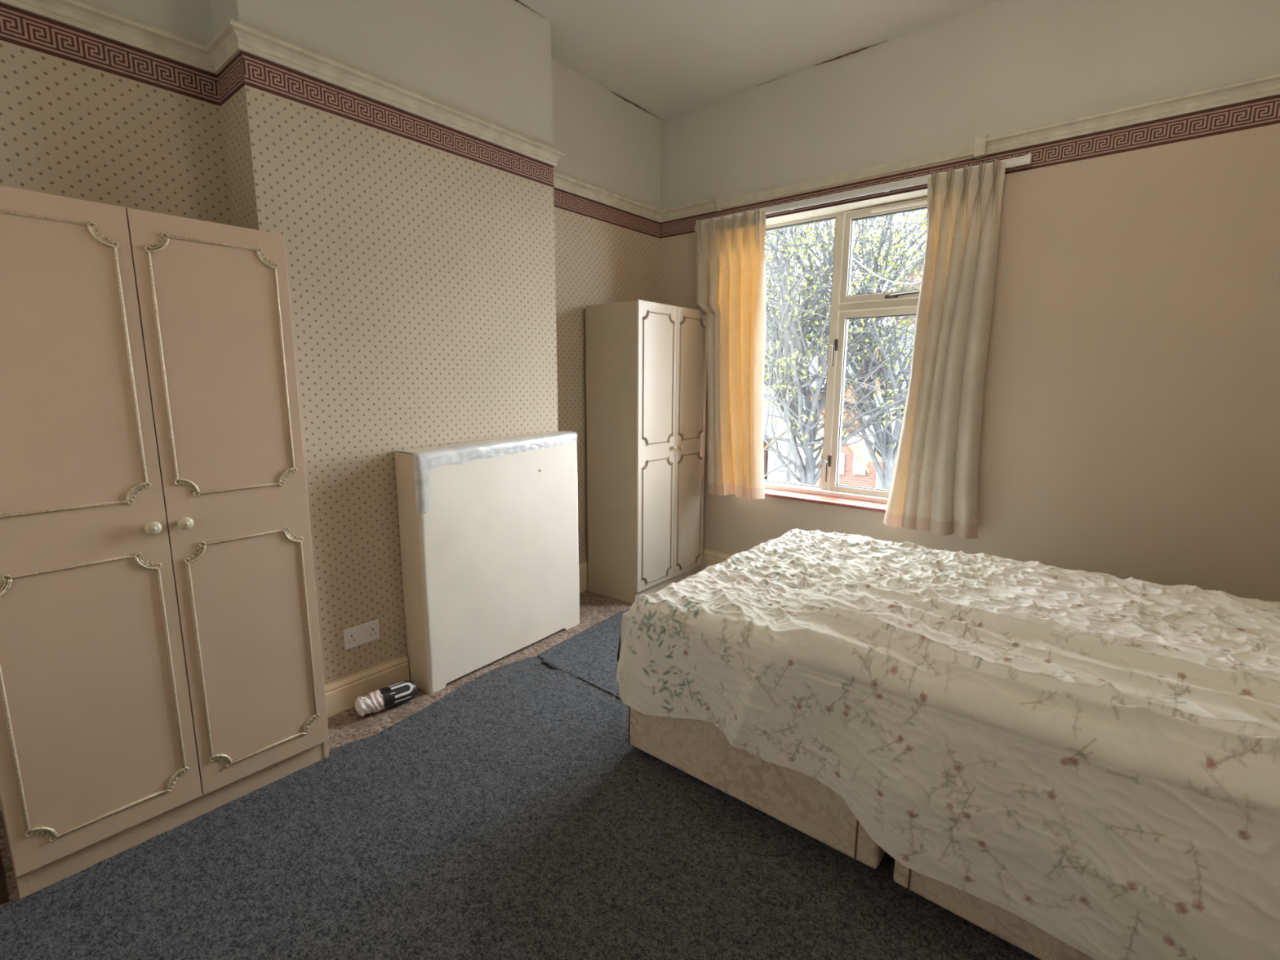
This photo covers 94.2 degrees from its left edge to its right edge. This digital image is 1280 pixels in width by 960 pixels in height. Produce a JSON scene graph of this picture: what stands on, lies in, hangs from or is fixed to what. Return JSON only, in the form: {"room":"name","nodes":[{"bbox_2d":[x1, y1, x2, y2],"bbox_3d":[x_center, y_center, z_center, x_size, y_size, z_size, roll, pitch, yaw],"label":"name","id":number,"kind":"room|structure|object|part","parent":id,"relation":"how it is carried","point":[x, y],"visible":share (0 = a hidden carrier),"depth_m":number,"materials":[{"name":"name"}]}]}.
{"room":"bedroom","nodes":[
{"label":"bedroom","id":0,"kind":"room"},
{"bbox_2d":[0,589,632,906],"bbox_3d":[0.064,1.140,1.916,3.950,0.120,4.850,8,12,39],"label":"floor","id":1,"kind":"structure","parent":0,"point":[346,726],"depth_m":2.58,"materials":[{"name":"carpet"}]},
{"bbox_2d":[0,185,328,898],"bbox_3d":[-1.586,0.147,1.895,0.588,1.832,0.798,8,12,39],"label":"wardrobe","id":2,"kind":"object","parent":1,"relation":"on","point":[161,660],"visible":1,"depth_m":1.69,"materials":[{"name":"beige laminate"}]},
{"bbox_3d":[-1.504,-0.284,1.502,0.012,0.749,0.357,8,12,39],"label":"panel moulding","id":3,"kind":"part","parent":2,"relation":"part of","materials":[{"name":"beige laminate"}]},
{"bbox_3d":[-1.507,0.592,1.648,0.012,0.752,0.357,8,12,39],"label":"panel moulding","id":4,"kind":"part","parent":2,"relation":"part of","materials":[{"name":"beige laminate"}]},
{"bbox_3d":[-1.515,0.158,1.582,0.018,1.750,0.408,8,12,39],"label":"door","id":5,"kind":"part","parent":2,"relation":"part of","materials":[{"name":"beige laminate"}]},
{"bbox_3d":[-1.388,0.136,1.693,0.033,0.039,0.039,8,12,39],"label":"knob","id":6,"kind":"part","parent":2,"relation":"part of","materials":[{"name":"beige ceramic"}]},
{"bbox_3d":[-1.340,0.127,1.750,0.033,0.039,0.039,8,12,39],"label":"knob","id":7,"kind":"part","parent":2,"relation":"part of","materials":[{"name":"beige ceramic"}]},
{"bbox_3d":[-1.250,-0.334,1.804,0.012,0.749,0.333,8,12,39],"label":"panel moulding","id":8,"kind":"part","parent":2,"relation":"part of","materials":[{"name":"beige laminate"}]},
{"bbox_3d":[-1.260,0.109,1.886,0.018,1.750,0.384,8,12,39],"label":"door","id":9,"kind":"part","parent":2,"relation":"part of","materials":[{"name":"beige laminate"}]},
{"bbox_3d":[-1.254,0.542,1.950,0.012,0.752,0.333,8,12,39],"label":"panel moulding","id":10,"kind":"part","parent":2,"relation":"part of","materials":[{"name":"beige laminate"}]},
{"bbox_2d":[355,680,417,716],"bbox_3d":[-1.079,0.925,2.525,0.244,0.090,0.091,-8,13,-42],"label":"bag","id":11,"kind":"object","parent":1,"relation":"on","point":[398,693],"visible":1,"depth_m":2.50,"materials":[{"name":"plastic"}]},
{"bbox_2d":[387,681,413,702],"bbox_3d":[-1.024,0.906,2.544,0.096,0.057,0.048,-8,13,-42],"label":"print","id":12,"kind":"object","parent":11,"relation":"attached to","point":[402,691],"depth_m":2.53,"materials":[{"name":"plastic"}]},
{"bbox_2d":[0,656,1040,959],"bbox_3d":[-0.278,1.214,1.075,2.968,0.008,2.682,8,12,39],"label":"carpet","id":13,"kind":"object","parent":1,"relation":"on","point":[514,815],"visible":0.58,"depth_m":1.68,"materials":[{"name":"grey carpet"}]},
{"bbox_2d":[537,608,629,699],"bbox_3d":[1.075,0.943,2.694,2.980,0.019,1.674,8,12,39],"label":"carpet offcut","id":14,"kind":"object","parent":1,"relation":"on","point":[589,655],"visible":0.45,"depth_m":3.01,"materials":[{"name":"grey carpet"}]},
{"bbox_2d":[628,706,1094,959],"bbox_3d":[1.128,0.762,2.066,1.962,0.566,1.371,8,12,39],"label":"bed","id":15,"kind":"object","parent":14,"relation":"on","point":[696,748],"visible":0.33,"depth_m":1.78,"materials":[{"name":"beige fabric"}]},
{"bbox_2d":[613,528,1279,959],"bbox_3d":[1.142,0.636,2.039,2.074,0.554,1.531,8,12,39],"label":"bedspread","id":16,"kind":"object","parent":15,"relation":"on","point":[1092,759],"visible":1,"depth_m":1.52,"materials":[{"name":"beige fabric"}]},
{"bbox_2d":[585,299,707,604],"bbox_3d":[0.068,-0.193,3.957,0.453,1.838,0.745,8,12,38],"label":"wardrobe","id":17,"kind":"object","parent":1,"relation":"on","point":[646,361],"visible":1,"depth_m":3.72,"materials":[{"name":"beige laminate"}]},
{"bbox_3d":[0.101,-0.191,3.697,0.018,1.756,0.382,8,12,38],"label":"door","id":18,"kind":"part","parent":17,"relation":"part of","materials":[{"name":"beige laminate"}]},
{"bbox_3d":[0.110,0.256,3.768,0.012,0.794,0.321,8,12,38],"label":"panel moulding","id":19,"kind":"part","parent":17,"relation":"part of","materials":[{"name":"beige laminate"}]},
{"bbox_3d":[0.114,-0.614,3.623,0.012,0.797,0.321,8,12,38],"label":"panel moulding","id":20,"kind":"part","parent":17,"relation":"part of","materials":[{"name":"beige laminate"}]},
{"bbox_3d":[0.217,-0.203,3.803,0.033,0.031,0.031,8,12,38],"label":"knob","id":21,"kind":"part","parent":17,"relation":"part of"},
{"bbox_3d":[0.264,-0.213,3.861,0.033,0.031,0.031,8,12,38],"label":"knob","id":22,"kind":"part","parent":17,"relation":"part of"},
{"bbox_3d":[0.337,0.210,4.050,0.012,0.794,0.296,8,12,38],"label":"panel moulding","id":23,"kind":"part","parent":17,"relation":"part of","materials":[{"name":"beige laminate"}]},
{"bbox_3d":[0.333,-0.238,3.986,0.018,1.756,0.358,8,12,38],"label":"door","id":24,"kind":"part","parent":17,"relation":"part of","materials":[{"name":"beige laminate"}]},
{"bbox_3d":[0.341,-0.660,3.905,0.012,0.797,0.296,8,12,38],"label":"panel moulding","id":25,"kind":"part","parent":17,"relation":"part of","materials":[{"name":"beige laminate"}]},
{"bbox_2d":[0,0,661,564],"bbox_3d":[-1.328,-0.656,2.726,0.200,3.145,4.350,8,12,39],"label":"wall","id":26,"kind":"structure","parent":0,"point":[69,129],"depth_m":2.13,"materials":[{"name":"paper"}]},
{"bbox_2d":[0,856,8,905],"bbox_3d":[-2.152,1.149,1.430,0.510,0.004,0.840,8,12,39],"label":"trim","id":27,"kind":"structure","parent":26,"relation":"attached to","point":[3,893],"depth_m":1.62,"materials":[{"name":"brown wood"}]},
{"bbox_2d":[0,2,220,106],"bbox_3d":[-2.087,-1.317,1.522,0.001,0.104,1.716,8,12,39],"label":"wallpaper border","id":28,"kind":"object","parent":26,"relation":"attached to","point":[19,27],"depth_m":1.93,"materials":[{"name":"red paper"}]},
{"bbox_2d":[0,0,718,222],"bbox_3d":[-1.064,-1.545,2.360,0.474,0.078,4.350,8,12,39],"label":"trim","id":29,"kind":"structure","parent":26,"relation":"attached to","point":[235,37],"depth_m":2.15,"materials":[{"name":"beige paint"}]},
{"bbox_2d":[553,187,660,238],"bbox_3d":[-0.252,-1.675,3.708,0.001,0.104,1.231,8,12,39],"label":"trim","id":30,"kind":"structure","parent":26,"relation":"attached to","point":[564,200],"depth_m":3.74,"materials":[{"name":"red paper"}]},
{"bbox_2d":[610,91,659,119],"bbox_3d":[-0.022,-2.426,3.854,0.009,0.011,0.510,8,12,39],"label":"crack","id":31,"kind":"object","parent":26,"relation":"attached to","point":[625,100],"depth_m":3.82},
{"bbox_2d":[209,0,558,684],"bbox_3d":[-0.998,-0.661,2.767,0.255,3.145,1.403,8,12,39],"label":"wall","id":32,"kind":"structure","parent":0,"point":[421,277],"depth_m":2.51,"materials":[{"name":"paper"}]},
{"bbox_2d":[217,51,244,106],"bbox_3d":[-1.442,-1.410,2.094,0.255,0.104,0.001,8,12,39],"label":"trim","id":33,"kind":"structure","parent":32,"relation":"attached to","point":[231,77],"depth_m":2.09,"materials":[{"name":"red paper"}]},
{"bbox_2d":[343,619,379,649],"bbox_3d":[-1.190,0.662,2.546,0.014,0.088,0.150,8,12,39],"label":"wall socket","id":34,"kind":"object","parent":32,"relation":"attached to","point":[368,632],"visible":1,"depth_m":2.54,"materials":[{"name":"white plastic"}]},
{"bbox_2d":[324,654,409,717],"bbox_3d":[-1.206,0.895,2.563,0.018,0.140,0.438,8,12,39],"label":"baseboard","id":35,"kind":"structure","parent":32,"relation":"attached to","point":[341,694],"depth_m":2.56,"materials":[{"name":"beige wood"}]},
{"bbox_2d":[241,50,553,187],"bbox_3d":[-0.896,-1.484,2.547,0.001,0.104,1.403,8,12,39],"label":"wallpaper border","id":36,"kind":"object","parent":32,"relation":"attached to","point":[260,73],"depth_m":2.38,"materials":[{"name":"red paper"}]},
{"bbox_2d":[394,431,579,693],"bbox_3d":[-0.680,0.340,2.977,0.179,1.104,0.998,8,12,39],"label":"fireplace cover","id":37,"kind":"object","parent":32,"relation":"attached to","point":[488,529],"visible":1,"depth_m":2.81,"materials":[{"name":"white wood"}]},
{"bbox_2d":[515,0,545,18],"bbox_3d":[-0.572,-2.256,2.804,0.007,0.010,0.330,8,12,39],"label":"crack","id":38,"kind":"object","parent":32,"relation":"attached to","point":[515,0],"depth_m":2.83,"materials":[{"name":"grey paint"}]},
{"bbox_2d":[517,0,1002,118],"bbox_3d":[0.077,-2.080,1.379,3.950,0.120,4.850,8,12,39],"label":"ceiling","id":39,"kind":"structure","parent":0,"point":[666,58],"depth_m":3.08,"materials":[{"name":"white paint"}]},
{"bbox_2d":[814,40,886,66],"bbox_3d":[1.142,-2.321,3.236,0.400,0.011,0.010,8,12,39],"label":"crack","id":40,"kind":"object","parent":39,"relation":"attached to","point":[860,50],"depth_m":3.24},
{"bbox_2d":[858,405,896,457],"bbox_3d":[8.544,-0.343,18.482,2.750,3.820,3.485,8,12,39],"label":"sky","id":41,"kind":"structure","parent":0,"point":[871,439],"depth_m":17.90,"materials":[{"name":"white"}]},
{"bbox_2d":[659,0,1279,601],"bbox_3d":[1.539,-0.743,3.319,3.850,3.145,0.368,8,12,39],"label":"wall","id":42,"kind":"structure","parent":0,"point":[1131,418],"depth_m":2.72,"materials":[{"name":"beige paint"}]},
{"bbox_2d":[578,548,732,592],"bbox_3d":[1.067,0.805,3.006,3.450,0.190,1.231,8,12,39],"label":"baseboard","id":43,"kind":"structure","parent":42,"relation":"attached to","point":[710,557],"depth_m":4.17,"materials":[{"name":"beige wood"}]},
{"bbox_2d":[694,208,765,499],"bbox_3d":[0.572,-0.774,3.849,0.579,1.772,0.129,8,12,39],"label":"curtain","id":44,"kind":"object","parent":42,"relation":"hanging from","point":[730,252],"visible":1,"depth_m":3.79,"materials":[{"name":"yellow fabric"}]},
{"bbox_2d":[764,196,927,512],"bbox_3d":[1.148,-0.733,3.637,1.290,1.738,0.257,8,12,39],"label":"window","id":45,"kind":"structure","parent":42,"relation":"attached to","point":[844,306],"depth_m":3.61,"materials":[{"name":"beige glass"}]},
{"bbox_3d":[1.122,0.114,3.751,1.290,0.030,0.187,8,12,39],"label":"sill","id":46,"kind":"part","parent":45,"relation":"part of","materials":[{"name":"white wood"}]},
{"bbox_3d":[1.177,-0.072,3.757,0.046,0.165,0.039,8,12,39],"label":"handle","id":47,"kind":"part","parent":45,"relation":"part of","materials":[{"name":"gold metal"}]},
{"bbox_3d":[1.180,-0.778,3.639,0.046,0.165,0.039,8,12,39],"label":"handle","id":48,"kind":"part","parent":45,"relation":"part of","materials":[{"name":"gold metal"}]},
{"bbox_3d":[1.423,-0.448,3.540,0.541,1.113,0.053,8,12,39],"label":"casement sash","id":49,"kind":"part","parent":45,"relation":"part of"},
{"bbox_3d":[1.427,-1.295,3.399,0.541,0.525,0.053,8,12,39],"label":"vent sash","id":50,"kind":"part","parent":45,"relation":"part of","materials":[{"name":"white plastic"}]},
{"bbox_3d":[1.476,-1.043,3.349,0.190,0.022,0.030,8,12,39],"label":"handle","id":51,"kind":"part","parent":45,"relation":"part of","materials":[{"name":"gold metal"}]},
{"bbox_3d":[1.104,-1.588,3.349,1.860,0.043,0.068,8,12,39],"label":"curtain rail","id":52,"kind":"part","parent":42,"relation":"part of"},
{"bbox_2d":[883,159,1005,538],"bbox_3d":[1.549,-0.622,3.049,0.474,1.817,0.140,8,12,39],"label":"curtain","id":53,"kind":"object","parent":42,"relation":"hanging from","point":[934,487],"visible":1,"depth_m":3.00,"materials":[{"name":"beige fabric"}]},
{"label":"outside","id":54,"kind":"structure","parent":0,"visible":0},
{"bbox_3d":[15.571,-0.408,31.248,70.000,0.200,59.500,8,12,39],"label":"ground","id":55,"kind":"structure","parent":54,"visible":0},
{"bbox_2d":[763,431,779,479],"bbox_3d":[4.140,-0.180,20.552,1.300,2.780,2.600,8,12,39],"label":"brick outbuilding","id":56,"kind":"structure","parent":55,"relation":"on","point":[765,452],"depth_m":19.64,"materials":[{"name":"grey brick"}]},
{"bbox_2d":[763,288,830,432],"bbox_3d":[6.127,-4.401,28.063,6.600,8.650,5.000,8,12,39],"label":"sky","id":57,"kind":"structure","parent":55,"relation":"on","point":[780,428],"depth_m":25.53,"materials":[{"name":"white"}]},
{"bbox_3d":[5.870,-1.696,25.669,0.860,1.160,0.020,8,12,39],"label":"house pane","id":58,"kind":"part","parent":57,"relation":"part of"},
{"bbox_2d":[764,417,848,485],"bbox_3d":[5.788,-0.393,19.989,2.000,3.400,3.100,8,12,39],"label":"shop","id":59,"kind":"structure","parent":55,"relation":"on","point":[773,462],"depth_m":19.04},
{"bbox_3d":[4.625,-0.485,18.930,0.700,0.400,0.030,8,12,39],"label":"sign frame","id":60,"kind":"part","parent":59,"relation":"part of","materials":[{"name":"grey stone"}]},
{"bbox_2d":[763,208,927,485],"bbox_3d":[3.198,-1.058,8.913,8.315,8.344,6.861,1,10,7],"label":"tree","id":61,"kind":"object","parent":55,"relation":"on","point":[806,473],"visible":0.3,"depth_m":8.31,"materials":[{"name":"grey plant"}]},
{"bbox_2d":[763,208,927,489],"bbox_3d":[3.377,-1.231,9.902,9.163,8.367,9.443,8,12,39],"label":"tree","id":62,"kind":"object","parent":55,"relation":"on","point":[883,440],"visible":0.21,"depth_m":9.11,"materials":[{"name":"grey plant"}]},
{"bbox_2d":[764,212,927,482],"bbox_3d":[2.944,-2.367,11.971,8.440,9.914,9.067,7,12,34],"label":"tree","id":63,"kind":"object","parent":55,"relation":"on","point":[788,474],"visible":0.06,"depth_m":12.45,"materials":[{"name":"green plant"}]},
{"bbox_2d":[817,433,896,488],"bbox_3d":[6.782,0.306,16.794,3.200,3.080,1.460,8,12,39],"label":"terrace","id":64,"kind":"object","parent":55,"relation":"on","point":[854,470],"visible":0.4,"depth_m":16.49,"materials":[{"name":"orange brick"}]},
{"bbox_3d":[5.594,-0.463,16.758,0.210,0.460,0.020,8,12,39],"label":"house pane","id":65,"kind":"part","parent":64,"relation":"part of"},
{"bbox_3d":[6.056,-0.447,16.372,0.210,0.460,0.020,8,12,39],"label":"house pane","id":66,"kind":"part","parent":64,"relation":"part of","materials":[{"name":"white glass"}]},
{"bbox_3d":[6.535,0.064,16.053,0.160,0.460,0.020,8,12,39],"label":"house pane","id":67,"kind":"part","parent":64,"relation":"part of","materials":[{"name":"white glass"}]},
{"bbox_2d":[810,324,915,432],"bbox_3d":[10.210,-2.531,22.730,6.000,6.750,6.160,8,12,39],"label":"sky","id":68,"kind":"structure","parent":55,"relation":"on","point":[851,371],"depth_m":21.14,"materials":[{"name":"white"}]},
{"bbox_3d":[8.040,-2.531,20.551,0.660,0.710,0.020,8,12,39],"label":"house pane","id":69,"kind":"part","parent":68,"relation":"part of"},
{"bbox_2d":[894,260,924,324],"bbox_3d":[14.792,-5.390,27.370,4.700,10.900,6.150,8,12,39],"label":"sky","id":70,"kind":"structure","parent":55,"relation":"on","point":[920,277],"depth_m":25.61,"materials":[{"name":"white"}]},
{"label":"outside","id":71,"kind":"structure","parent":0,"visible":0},
{"bbox_2d":[852,257,921,284],"bbox_3d":[3.167,-2.568,7.029,1.609,0.518,0.024,8,12,39],"label":"overhead cable","id":72,"kind":"object","parent":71,"point":[853,259],"visible":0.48,"depth_m":7.22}
]}

